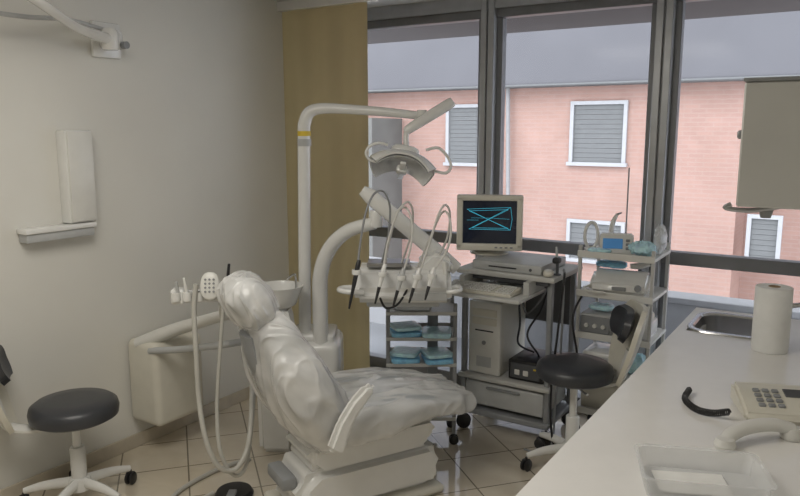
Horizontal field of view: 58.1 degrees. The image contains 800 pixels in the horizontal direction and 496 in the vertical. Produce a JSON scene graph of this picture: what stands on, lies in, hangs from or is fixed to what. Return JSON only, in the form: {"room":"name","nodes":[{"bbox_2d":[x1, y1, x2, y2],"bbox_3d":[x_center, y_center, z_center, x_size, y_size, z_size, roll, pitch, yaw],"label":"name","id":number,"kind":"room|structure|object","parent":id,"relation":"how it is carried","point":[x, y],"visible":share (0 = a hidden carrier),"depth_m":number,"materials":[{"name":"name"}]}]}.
{"room":"dental clinic","nodes":[
{"label":"dental clinic","id":0,"kind":"room"},
{"bbox_2d":[0,0,288,489],"bbox_3d":[-1.987,-0.032,2.978,0.120,2.500,5.620,6,11,32],"label":"wall","id":1,"kind":"structure","parent":0,"point":[187,127],"depth_m":3.75,"materials":[{"name":"paint"}]},
{"bbox_2d":[16,221,96,243],"bbox_3d":[-1.606,-0.076,3.386,0.080,0.065,0.360,6,11,32],"label":"wall shelf","id":2,"kind":"object","parent":1,"relation":"attached to","point":[37,234],"visible":0.98,"depth_m":3.34,"materials":[{"name":"white plastic"}]},
{"bbox_2d":[0,0,129,58],"bbox_3d":[-1.494,-0.978,3.150,0.255,0.213,0.931,1,9,6],"label":"lamp arm","id":3,"kind":"object","parent":1,"relation":"attached to","point":[106,40],"depth_m":3.35,"materials":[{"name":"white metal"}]},
{"bbox_2d":[56,130,96,223],"bbox_3d":[-1.542,-0.342,3.442,0.082,0.438,0.145,6,11,32],"label":"wall box","id":4,"kind":"object","parent":1,"relation":"attached to","point":[74,147],"visible":1,"depth_m":3.40,"materials":[{"name":"white plastic"}]},
{"bbox_2d":[0,387,248,495],"bbox_3d":[-1.937,1.172,3.131,0.012,0.075,5.400,6,11,32],"label":"baseboard","id":5,"kind":"structure","parent":1,"relation":"attached to","point":[100,455],"depth_m":3.86,"materials":[{"name":"tile"}]},
{"bbox_2d":[370,322,580,393],"bbox_3d":[0.855,0.941,5.271,10.000,0.120,0.970,6,11,32],"label":"trim","id":6,"kind":"structure","parent":1,"relation":"attached to","point":[377,331],"depth_m":5.88,"materials":[{"name":"concrete"}]},
{"bbox_2d":[367,0,799,43],"bbox_3d":[0.582,-1.746,5.339,13.000,0.120,1.520,6,11,32],"label":"trim","id":7,"kind":"structure","parent":1,"relation":"attached to","point":[712,8],"depth_m":5.23,"materials":[{"name":"grey metal"}]},
{"bbox_2d":[369,256,799,352],"bbox_3d":[1.160,0.585,5.695,10.000,0.685,0.220,6,11,32],"label":"parapet","id":8,"kind":"object","parent":1,"relation":"attached to","point":[680,305],"visible":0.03,"depth_m":5.43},
{"bbox_2d":[29,396,587,495],"bbox_3d":[-0.504,1.404,2.253,3.600,0.100,5.620,6,11,32],"label":"floor","id":9,"kind":"structure","parent":0,"point":[487,456],"depth_m":3.77,"materials":[{"name":"tile"}]},
{"bbox_2d":[0,345,136,495],"bbox_3d":[-1.539,0.787,3.260,0.628,0.793,0.512,-4,10,-23],"label":"stool","id":10,"kind":"object","parent":9,"relation":"on","point":[75,410],"visible":1,"depth_m":3.22,"materials":[{"name":"black leather"}]},
{"bbox_2d":[171,457,250,495],"bbox_3d":[-0.902,1.136,3.511,0.188,0.022,0.541,6,11,32],"label":"hose","id":11,"kind":"object","parent":9,"relation":"on","point":[177,492],"visible":0.74,"depth_m":3.51,"materials":[{"name":"grey plastic"}]},
{"bbox_2d":[215,482,253,495],"bbox_3d":[-0.780,1.148,3.370,0.180,0.045,0.220,0,9,0],"label":"foot pedal","id":12,"kind":"object","parent":9,"relation":"on","point":[232,488],"visible":1,"depth_m":3.38,"materials":[{"name":"black plastic"}]},
{"bbox_2d":[215,270,476,495],"bbox_3d":[-0.223,0.610,3.298,1.175,1.129,0.670,-5,11,-30],"label":"dental chair","id":13,"kind":"object","parent":9,"relation":"on","point":[360,431],"visible":1,"depth_m":3.10,"materials":[{"name":"beige plastic"}]},
{"bbox_2d":[257,186,462,451],"bbox_3d":[-0.244,0.390,3.718,1.214,1.428,0.630,7,12,38],"label":"dental delivery unit","id":14,"kind":"object","parent":9,"relation":"on","point":[386,283],"visible":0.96,"depth_m":3.56,"materials":[{"name":"white plastic"}]},
{"bbox_2d":[128,264,255,477],"bbox_3d":[-0.998,0.496,3.613,0.934,0.980,0.687,6,11,32],"label":"dental suction unit","id":15,"kind":"object","parent":14,"relation":"attached to","point":[165,363],"visible":0.92,"depth_m":3.70,"materials":[{"name":"beige plastic"}]},
{"bbox_2d":[266,280,303,309],"bbox_3d":[-0.630,0.254,3.771,0.256,0.120,0.256,0,9,0],"label":"bowl","id":16,"kind":"object","parent":14,"relation":"on","point":[287,292],"depth_m":3.72,"materials":[{"name":"white ceramic"}]},
{"bbox_2d":[297,98,455,331],"bbox_3d":[-0.148,-0.144,3.775,0.855,1.266,0.264,1,9,7],"label":"light","id":17,"kind":"object","parent":14,"relation":"on","point":[403,159],"visible":1,"depth_m":3.79,"materials":[{"name":"white metal"}]},
{"bbox_2d":[367,259,409,266],"bbox_3d":[-0.055,0.068,3.545,0.210,0.020,0.185,0,9,0],"label":"tray","id":18,"kind":"object","parent":14,"relation":"on","point":[371,262],"depth_m":3.52,"materials":[{"name":"metal"}]},
{"bbox_2d":[386,296,458,444],"bbox_3d":[0.115,0.666,4.006,0.412,0.790,0.270,0,9,0],"label":"trolley","id":19,"kind":"object","parent":9,"relation":"on","point":[449,308],"visible":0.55,"depth_m":3.87,"materials":[{"name":"grey plastic"}]},
{"bbox_2d":[390,351,419,363],"bbox_3d":[0.025,0.599,3.949,0.162,0.032,0.171,-1,9,-6],"label":"packet","id":20,"kind":"object","parent":19,"relation":"on","point":[395,360],"visible":0.52,"depth_m":3.87,"materials":[{"name":"blue plastic"}]},
{"bbox_2d":[390,346,420,357],"bbox_3d":[0.030,0.569,3.944,0.152,0.029,0.151,3,10,17],"label":"packet","id":21,"kind":"object","parent":20,"relation":"on","point":[398,351],"visible":0.98,"depth_m":3.91,"materials":[{"name":"teal plastic"}]},
{"bbox_2d":[390,327,421,337],"bbox_3d":[0.030,0.455,3.925,0.172,0.033,0.161,-1,9,-6],"label":"packet","id":22,"kind":"object","parent":19,"relation":"on","point":[418,333],"visible":0.66,"depth_m":3.85,"materials":[{"name":"blue plastic"}]},
{"bbox_2d":[390,320,421,331],"bbox_3d":[0.030,0.426,3.921,0.152,0.028,0.142,-3,10,-17],"label":"packet","id":23,"kind":"object","parent":22,"relation":"on","point":[402,326],"visible":0.99,"depth_m":3.88,"materials":[{"name":"teal plastic"}]},
{"bbox_2d":[395,307,430,310],"bbox_3d":[0.070,0.309,3.932,0.202,0.039,0.162,0,9,0],"label":"tray","id":24,"kind":"object","parent":19,"relation":"on","point":[396,308],"visible":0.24,"depth_m":3.85,"materials":[{"name":"grey metal"}]},
{"bbox_2d":[386,299,456,315],"bbox_3d":[0.115,0.324,3.949,0.380,0.035,0.256,0,9,0],"label":"shelf","id":25,"kind":"object","parent":19,"relation":"attached to","point":[444,309],"depth_m":3.83,"materials":[{"name":"grey plastic"}]},
{"bbox_2d":[386,323,456,340],"bbox_3d":[0.115,0.462,3.972,0.380,0.035,0.256,0,9,0],"label":"shelf","id":26,"kind":"object","parent":19,"relation":"attached to","point":[454,333],"depth_m":3.85,"materials":[{"name":"grey plastic"}]},
{"bbox_2d":[386,347,456,366],"bbox_3d":[0.115,0.605,3.995,0.380,0.035,0.256,0,9,0],"label":"shelf","id":27,"kind":"object","parent":19,"relation":"attached to","point":[388,362],"depth_m":3.87,"materials":[{"name":"grey plastic"}]},
{"bbox_2d":[422,326,451,338],"bbox_3d":[0.200,0.457,3.911,0.162,0.035,0.171,1,9,5],"label":"packet","id":28,"kind":"object","parent":19,"relation":"on","point":[433,332],"visible":1,"depth_m":3.85,"materials":[{"name":"teal plastic"}]},
{"bbox_2d":[421,354,452,364],"bbox_3d":[0.205,0.601,3.934,0.162,0.032,0.171,-1,9,-9],"label":"packet","id":29,"kind":"object","parent":19,"relation":"on","point":[427,361],"visible":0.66,"depth_m":3.86,"materials":[{"name":"blue plastic"}]},
{"bbox_2d":[420,346,452,358],"bbox_3d":[0.200,0.571,3.929,0.152,0.028,0.161,-3,10,-17],"label":"packet","id":30,"kind":"object","parent":29,"relation":"on","point":[439,352],"visible":1,"depth_m":3.90,"materials":[{"name":"teal plastic"}]},
{"bbox_2d":[431,415,455,420],"bbox_3d":[0.115,0.906,4.045,0.380,0.035,0.256,0,9,0],"label":"shelf","id":31,"kind":"object","parent":19,"relation":"attached to","point":[449,417],"depth_m":3.92,"materials":[{"name":"grey plastic"}]},
{"bbox_2d":[477,0,497,280],"bbox_3d":[0.562,-0.292,4.567,0.090,2.500,0.140,6,11,32],"label":"trim","id":32,"kind":"structure","parent":9,"relation":"on","point":[489,20],"depth_m":4.41,"materials":[{"name":"grey metal"}]},
{"bbox_2d":[452,262,582,445],"bbox_3d":[0.606,0.583,4.022,0.605,0.950,0.662,6,11,32],"label":"cart","id":33,"kind":"object","parent":9,"relation":"on","point":[502,397],"visible":0.67,"depth_m":3.98,"materials":[{"name":"grey plastic"}]},
{"bbox_2d":[451,279,521,297],"bbox_3d":[0.429,0.211,3.798,0.400,0.034,0.150,6,11,32],"label":"keyboard","id":34,"kind":"object","parent":33,"relation":"on","point":[497,290],"visible":0.94,"depth_m":3.75,"materials":[{"name":"beige plastic"}]},
{"bbox_2d":[469,299,525,375],"bbox_3d":[0.564,0.479,4.160,0.194,0.414,0.365,6,11,32],"label":"computer tower","id":35,"kind":"object","parent":33,"relation":"on","point":[493,326],"visible":0.94,"depth_m":4.02,"materials":[{"name":"beige plastic"}]},
{"bbox_2d":[476,355,490,367],"bbox_3d":[0.469,0.636,4.035,0.090,0.060,0.005,6,11,32],"label":"vent","id":36,"kind":"object","parent":35,"relation":"attached to","point":[482,361],"depth_m":4.03,"materials":[{"name":"grey plastic"}]},
{"bbox_2d":[452,273,545,304],"bbox_3d":[0.480,0.197,3.859,0.500,0.085,0.360,6,11,32],"label":"keyboard tray","id":37,"kind":"object","parent":33,"relation":"on","point":[532,287],"depth_m":3.77,"materials":[{"name":"grey plastic"}]},
{"bbox_2d":[458,365,555,393],"bbox_3d":[0.673,0.711,4.136,0.550,0.030,0.430,6,11,32],"label":"shelf","id":38,"kind":"object","parent":33,"relation":"attached to","point":[502,381],"depth_m":3.97,"materials":[{"name":"grey plastic"}]},
{"bbox_2d":[473,251,565,274],"bbox_3d":[0.664,0.079,3.999,0.400,0.048,0.376,6,11,32],"label":"box","id":39,"kind":"object","parent":33,"relation":"on","point":[516,262],"visible":0.93,"depth_m":3.90,"materials":[{"name":"grey plastic"}]},
{"bbox_2d":[456,194,523,255],"bbox_3d":[0.519,-0.147,4.159,0.364,0.345,0.353,1,9,8],"label":"computer monitor","id":40,"kind":"object","parent":39,"relation":"on","point":[487,225],"visible":1,"depth_m":4.00,"materials":[{"name":"beige plastic"}]},
{"bbox_2d":[457,262,582,283],"bbox_3d":[0.672,0.116,4.028,0.570,0.030,0.450,6,11,32],"label":"shelf","id":41,"kind":"object","parent":33,"relation":"attached to","point":[570,269],"depth_m":3.87,"materials":[{"name":"grey plastic"}]},
{"bbox_2d":[517,304,533,352],"bbox_3d":[0.721,0.379,4.043,0.086,0.426,0.295,5,10,27],"label":"cable","id":42,"kind":"object","parent":33,"relation":"hanging from","point":[519,306],"visible":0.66,"depth_m":3.95,"materials":[{"name":"black plastic"}]},
{"bbox_2d":[509,347,558,383],"bbox_3d":[0.750,0.655,4.023,0.200,0.113,0.280,6,11,32],"label":"supplies","id":43,"kind":"object","parent":33,"relation":"on","point":[522,366],"visible":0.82,"depth_m":3.93,"materials":[{"name":"black plastic"}]},
{"bbox_2d":[522,287,547,313],"bbox_3d":[0.709,0.249,3.966,0.143,0.159,0.344,-1,9,-5],"label":"cable","id":44,"kind":"object","parent":33,"relation":"hanging from","point":[545,292],"visible":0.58,"depth_m":3.81,"materials":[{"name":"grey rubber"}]},
{"bbox_2d":[526,293,546,356],"bbox_3d":[0.781,0.384,3.956,0.047,0.445,0.290,7,12,36],"label":"cable","id":45,"kind":"object","parent":33,"relation":"hanging from","point":[545,297],"visible":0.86,"depth_m":3.88,"materials":[{"name":"black plastic"}]},
{"bbox_2d":[524,268,564,451],"bbox_3d":[0.781,0.607,3.785,0.225,0.998,0.099,-4,10,-23],"label":"cable","id":46,"kind":"object","parent":33,"relation":"hanging from","point":[563,270],"visible":0.62,"depth_m":3.77,"materials":[{"name":"black plastic"}]},
{"bbox_2d":[543,269,553,276],"bbox_3d":[0.769,0.131,3.733,0.055,0.035,0.090,3,10,16],"label":"computer mouse","id":47,"kind":"object","parent":33,"relation":"on","point":[548,272],"visible":1,"depth_m":3.70,"materials":[{"name":"beige plastic"}]},
{"bbox_2d":[552,247,560,275],"bbox_3d":[0.817,0.069,3.752,0.040,0.150,0.060,6,11,32],"label":"holder","id":48,"kind":"object","parent":33,"relation":"on","point":[556,260],"visible":1,"depth_m":3.75,"materials":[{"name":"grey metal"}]},
{"bbox_2d":[549,272,565,444],"bbox_3d":[0.883,0.607,3.793,0.236,0.976,0.088,-4,10,-21],"label":"cable","id":49,"kind":"object","parent":33,"relation":"hanging from","point":[564,273],"visible":0.7,"depth_m":3.72,"materials":[{"name":"black plastic"}]},
{"bbox_2d":[520,299,647,471],"bbox_3d":[0.907,0.702,3.595,0.596,0.853,0.505,1,9,5],"label":"stool","id":50,"kind":"object","parent":9,"relation":"on","point":[573,371],"visible":0.72,"depth_m":3.57,"materials":[{"name":"black leather"}]},
{"bbox_2d":[574,237,670,419],"bbox_3d":[1.205,0.520,3.941,0.429,1.100,0.373,6,11,32],"label":"equipment rack","id":51,"kind":"object","parent":9,"relation":"on","point":[655,293],"visible":0.35,"depth_m":3.80,"materials":[{"name":"grey plastic"}]},
{"bbox_2d":[572,296,582,428],"bbox_3d":[0.954,0.632,3.867,0.115,0.786,0.053,-7,12,-38],"label":"cable","id":52,"kind":"object","parent":51,"relation":"hanging from","point":[580,298],"visible":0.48,"depth_m":3.80,"materials":[{"name":"black plastic"}]},
{"bbox_2d":[577,398,597,414],"bbox_3d":[1.204,0.872,3.997,0.400,0.036,0.354,6,11,32],"label":"shelf","id":53,"kind":"object","parent":51,"relation":"attached to","point":[580,408],"depth_m":3.92,"materials":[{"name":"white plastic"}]},
{"bbox_2d":[583,221,599,250],"bbox_3d":[1.023,-0.065,3.849,0.088,0.163,0.060,0,9,0],"label":"looped handpiece","id":54,"kind":"object","parent":51,"relation":"on","point":[589,223],"visible":0.85,"depth_m":3.84,"materials":[{"name":"white plastic"}]},
{"bbox_2d":[582,342,609,361],"bbox_3d":[1.107,0.608,3.960,0.160,0.119,0.228,6,11,32],"label":"small compressor","id":55,"kind":"object","parent":51,"relation":"on","point":[598,349],"visible":0.2,"depth_m":3.91,"materials":[{"name":"white plastic"}]},
{"bbox_2d":[580,307,614,335],"bbox_3d":[1.096,0.395,3.927,0.170,0.109,0.237,6,11,32],"label":"control box","id":56,"kind":"object","parent":51,"relation":"on","point":[591,321],"visible":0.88,"depth_m":3.84,"materials":[{"name":"grey plastic"}]},
{"bbox_2d":[588,302,613,311],"bbox_3d":[1.092,0.318,3.905,0.136,0.038,0.108,6,11,32],"label":"packet","id":57,"kind":"object","parent":56,"relation":"on","point":[600,306],"visible":0.98,"depth_m":3.87,"materials":[{"name":"teal plastic"}]},
{"bbox_2d":[588,247,610,252],"bbox_3d":[1.051,0.011,3.790,0.122,0.028,0.073,3,10,20],"label":"packet","id":58,"kind":"object","parent":51,"relation":"on","point":[591,249],"visible":0.93,"depth_m":3.77,"materials":[{"name":"teal plastic"}]},
{"bbox_2d":[581,386,618,408],"bbox_3d":[1.182,0.797,3.978,0.300,0.139,0.230,6,11,32],"label":"storage box","id":59,"kind":"object","parent":51,"relation":"on","point":[596,398],"visible":0.24,"depth_m":3.91,"materials":[{"name":"beige plastic"}]},
{"bbox_2d":[609,212,621,232],"bbox_3d":[1.155,-0.099,3.930,0.092,0.202,0.076,0,9,0],"label":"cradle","id":60,"kind":"object","parent":51,"relation":"on","point":[612,223],"visible":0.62,"depth_m":3.91,"materials":[{"name":"white plastic"}]},
{"bbox_2d":[583,268,649,296],"bbox_3d":[1.156,0.181,3.816,0.325,0.107,0.257,5,10,26],"label":"ultrasonic scaler","id":61,"kind":"object","parent":51,"relation":"on","point":[626,282],"visible":0.97,"depth_m":3.78,"materials":[{"name":"white plastic"}]},
{"bbox_2d":[596,260,626,268],"bbox_3d":[1.144,0.087,3.893,0.164,0.038,0.109,6,11,32],"label":"packet","id":62,"kind":"object","parent":61,"relation":"on","point":[604,263],"visible":0.98,"depth_m":3.85,"materials":[{"name":"teal plastic"}]},
{"bbox_2d":[630,262,655,268],"bbox_3d":[1.290,0.090,3.817,0.132,0.047,0.034,2,9,10],"label":"light","id":63,"kind":"object","parent":61,"relation":"on","point":[632,265],"visible":0.81,"depth_m":3.81,"materials":[{"name":"white plastic"}]},
{"bbox_2d":[600,232,633,254],"bbox_3d":[1.144,-0.025,3.803,0.170,0.099,0.116,3,10,15],"label":"apex locator","id":64,"kind":"object","parent":51,"relation":"on","point":[618,243],"visible":0.89,"depth_m":3.77,"materials":[{"name":"white plastic"}]},
{"bbox_2d":[575,328,665,348],"bbox_3d":[1.204,0.457,3.929,0.400,0.036,0.354,6,11,32],"label":"shelf","id":65,"kind":"object","parent":51,"relation":"attached to","point":[660,332],"depth_m":3.82,"materials":[{"name":"white plastic"}]},
{"bbox_2d":[576,284,668,304],"bbox_3d":[1.204,0.230,3.892,0.400,0.036,0.354,6,11,32],"label":"shelf","id":66,"kind":"object","parent":51,"relation":"attached to","point":[649,298],"depth_m":3.76,"materials":[{"name":"white plastic"}]},
{"bbox_2d":[577,244,670,263],"bbox_3d":[1.204,0.023,3.858,0.400,0.036,0.354,6,11,32],"label":"shelf","id":67,"kind":"object","parent":51,"relation":"attached to","point":[655,257],"depth_m":3.72,"materials":[{"name":"white plastic"}]},
{"bbox_2d":[625,168,629,232],"bbox_3d":[1.235,-0.216,3.915,0.060,0.439,0.059,6,11,32],"label":"rod","id":68,"kind":"object","parent":51,"relation":"on","point":[628,168],"visible":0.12,"depth_m":3.90,"materials":[{"name":"grey plastic"}]},
{"bbox_2d":[628,353,645,374],"bbox_3d":[1.271,0.623,3.877,0.164,0.117,0.172,6,11,32],"label":"plastic bag","id":69,"kind":"object","parent":51,"relation":"on","point":[640,358],"visible":0.3,"depth_m":3.81,"materials":[{"name":"teal plastic"}]},
{"bbox_2d":[628,240,656,255],"bbox_3d":[1.248,0.001,3.709,0.147,0.087,0.139,6,11,32],"label":"plastic bag","id":70,"kind":"object","parent":51,"relation":"on","point":[644,248],"visible":0.96,"depth_m":3.66,"materials":[{"name":"teal plastic"}]},
{"bbox_2d":[644,306,649,330],"bbox_3d":[1.216,0.345,3.658,0.091,0.150,0.052,6,11,32],"label":"cable","id":71,"kind":"object","parent":51,"relation":"hanging from","point":[647,306],"visible":0.27,"depth_m":3.64,"materials":[{"name":"white plastic"}]},
{"bbox_2d":[642,312,657,339],"bbox_3d":[1.266,0.397,3.839,0.170,0.134,0.200,6,11,32],"label":"mixer","id":72,"kind":"object","parent":51,"relation":"on","point":[654,319],"visible":0.09,"depth_m":3.79,"materials":[{"name":"white plastic"}]},
{"bbox_2d":[654,224,667,254],"bbox_3d":[1.351,-0.046,3.736,0.069,0.157,0.157,4,10,22],"label":"plastic bag","id":73,"kind":"object","parent":51,"relation":"on","point":[660,236],"visible":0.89,"depth_m":3.69,"materials":[{"name":"plastic"}]},
{"bbox_2d":[638,0,676,354],"bbox_3d":[1.432,-0.202,4.019,0.090,2.500,0.140,6,11,32],"label":"window frame","id":74,"kind":"structure","parent":9,"relation":"on","point":[666,9],"depth_m":3.88,"materials":[{"name":"grey metal"}]},
{"bbox_3d":[1.437,0.839,2.803,0.793,0.839,0.980,6,11,32],"label":"base cabinet","id":75,"kind":"object","parent":9,"relation":"on","visible":0},
{"bbox_2d":[516,307,799,495],"bbox_3d":[0.928,0.534,1.934,0.800,0.040,2.970,6,11,32],"label":"countertop","id":76,"kind":"structure","parent":75,"relation":"on","point":[645,426],"depth_m":1.97,"materials":[{"name":"white laminate"}]},
{"bbox_2d":[681,381,799,424],"bbox_3d":[1.030,0.447,2.138,0.358,0.064,0.216,2,9,11],"label":"telephone","id":77,"kind":"object","parent":76,"relation":"on","point":[753,400],"visible":1,"depth_m":2.09,"materials":[{"name":"beige plastic"}]},
{"bbox_2d":[687,303,799,338],"bbox_3d":[1.479,0.344,3.019,0.482,0.275,0.380,6,11,32],"label":"sink","id":78,"kind":"object","parent":76,"relation":"in","point":[717,323],"visible":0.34,"depth_m":3.20,"materials":[{"name":"silver metal"}]},
{"bbox_2d":[694,315,752,335],"bbox_3d":[1.411,0.402,3.073,0.268,0.143,0.324,6,11,32],"label":"basin","id":79,"kind":"object","parent":78,"relation":"in","point":[738,325],"depth_m":3.21,"materials":[{"name":"metal"}]},
{"bbox_2d":[713,418,799,451],"bbox_3d":[0.946,0.489,1.912,0.269,0.055,0.075,-3,10,-16],"label":"handset","id":80,"kind":"object","parent":76,"relation":"on","point":[725,442],"visible":1,"depth_m":1.91,"materials":[{"name":"white plastic"}]},
{"bbox_2d":[750,283,793,354],"bbox_3d":[1.394,0.264,2.700,0.128,0.247,0.128,6,11,32],"label":"paper roll","id":81,"kind":"object","parent":76,"relation":"on","point":[772,311],"visible":1,"depth_m":2.65,"materials":[{"name":"white paper"}]},
{"bbox_2d":[792,303,799,307],"bbox_3d":[1.632,0.282,2.949,0.167,0.129,0.043,3,10,16],"label":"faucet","id":82,"kind":"object","parent":76,"relation":"on","point":[795,305],"depth_m":2.94,"materials":[{"name":"silver metal"}]},
{"bbox_3d":[0.700,0.530,1.677,0.284,0.052,0.194,2,9,11],"label":"plastic tray","id":83,"kind":"object","parent":76,"relation":"on","visible":0},
{"bbox_2d":[652,470,733,495],"bbox_3d":[0.680,0.549,1.681,0.160,0.003,0.105,1,9,8],"label":"paper sheet","id":84,"kind":"object","parent":83,"relation":"in","point":[704,484],"visible":1,"depth_m":1.68,"materials":[{"name":"white paper"}]},
{"bbox_2d":[273,0,436,7],"bbox_3d":[-0.504,-1.161,1.832,3.600,0.100,5.620,6,11,32],"label":"ceiling","id":85,"kind":"structure","parent":0,"point":[380,3],"depth_m":4.57,"materials":[{"name":"paint"}]},
{"bbox_2d":[277,0,378,369],"bbox_3d":[-0.474,-0.345,4.581,0.788,2.400,0.070,6,11,32],"label":"curtain","id":86,"kind":"object","parent":85,"relation":"hanging from","point":[325,42],"visible":0.62,"depth_m":4.52,"materials":[{"name":"beige fabric"}]},
{"bbox_2d":[367,0,577,20],"bbox_3d":[0.969,-1.434,4.056,3.110,0.080,0.020,6,11,32],"label":"trim","id":87,"kind":"structure","parent":85,"relation":"attached to","point":[439,6],"depth_m":4.51,"materials":[{"name":"grey metal"}]},
{"bbox_2d":[368,11,799,302],"bbox_3d":[4.354,-2.447,15.902,22.000,11.090,6.200,6,11,32],"label":"apartment building","id":88,"kind":"structure","parent":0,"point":[576,98],"depth_m":13.94,"materials":[{"name":"brick"}]},
{"bbox_2d":[449,108,477,162],"bbox_3d":[1.375,-2.431,15.539,0.698,1.169,0.018,6,11,32],"label":"roller shutter","id":89,"kind":"object","parent":88,"relation":"hanging from","point":[462,121],"depth_m":15.54,"materials":[{"name":"grey plastic"}]},
{"bbox_2d":[569,222,620,260],"bbox_3d":[3.873,-0.123,14.299,1.019,0.717,0.018,6,11,32],"label":"roller shutter","id":90,"kind":"object","parent":88,"relation":"hanging from","point":[576,229],"depth_m":14.36,"materials":[{"name":"grey plastic"}]},
{"bbox_2d":[573,104,623,162],"bbox_3d":[3.844,-2.219,13.974,0.973,1.108,0.018,6,11,32],"label":"roller shutter","id":91,"kind":"object","parent":88,"relation":"hanging from","point":[598,129],"depth_m":13.96,"materials":[{"name":"grey plastic"}]},
{"bbox_2d":[749,218,777,258],"bbox_3d":[6.391,-0.140,12.664,0.419,0.747,0.018,6,11,32],"label":"roller shutter","id":92,"kind":"object","parent":88,"relation":"hanging from","point":[763,232],"depth_m":12.65,"materials":[{"name":"grey plastic"}]},
{"bbox_3d":[0.978,-0.253,4.329,3.400,2.500,0.120,6,11,32],"label":"wall","id":93,"kind":"structure","parent":0,"visible":0},
{"bbox_2d":[367,10,480,384],"bbox_3d":[0.130,-0.339,4.852,0.970,2.500,0.080,6,11,32],"label":"window","id":94,"kind":"structure","parent":93,"relation":"in","point":[376,359],"depth_m":4.73,"materials":[{"name":"grey metal"}]},
{"bbox_2d":[494,0,656,400],"bbox_3d":[1.002,-0.248,4.301,0.962,2.500,0.080,6,11,32],"label":"window","id":95,"kind":"structure","parent":93,"relation":"in","point":[528,244],"depth_m":4.28,"materials":[{"name":"grey metal"}]},
{"bbox_2d":[656,0,799,348],"bbox_3d":[1.875,-0.158,3.751,0.968,2.500,0.080,6,11,32],"label":"window","id":96,"kind":"structure","parent":93,"relation":"in","point":[684,258],"depth_m":3.87,"materials":[{"name":"grey metal"}]},
{"bbox_3d":[0.979,0.275,1.107,0.120,2.500,5.620,6,11,32],"label":"wall","id":97,"kind":"structure","parent":0,"visible":0},
{"bbox_2d":[722,76,799,217],"bbox_3d":[0.736,-0.154,1.134,0.393,0.228,0.124,6,11,32],"label":"soap dispenser","id":98,"kind":"object","parent":97,"relation":"attached to","point":[769,158],"visible":1,"depth_m":1.15,"materials":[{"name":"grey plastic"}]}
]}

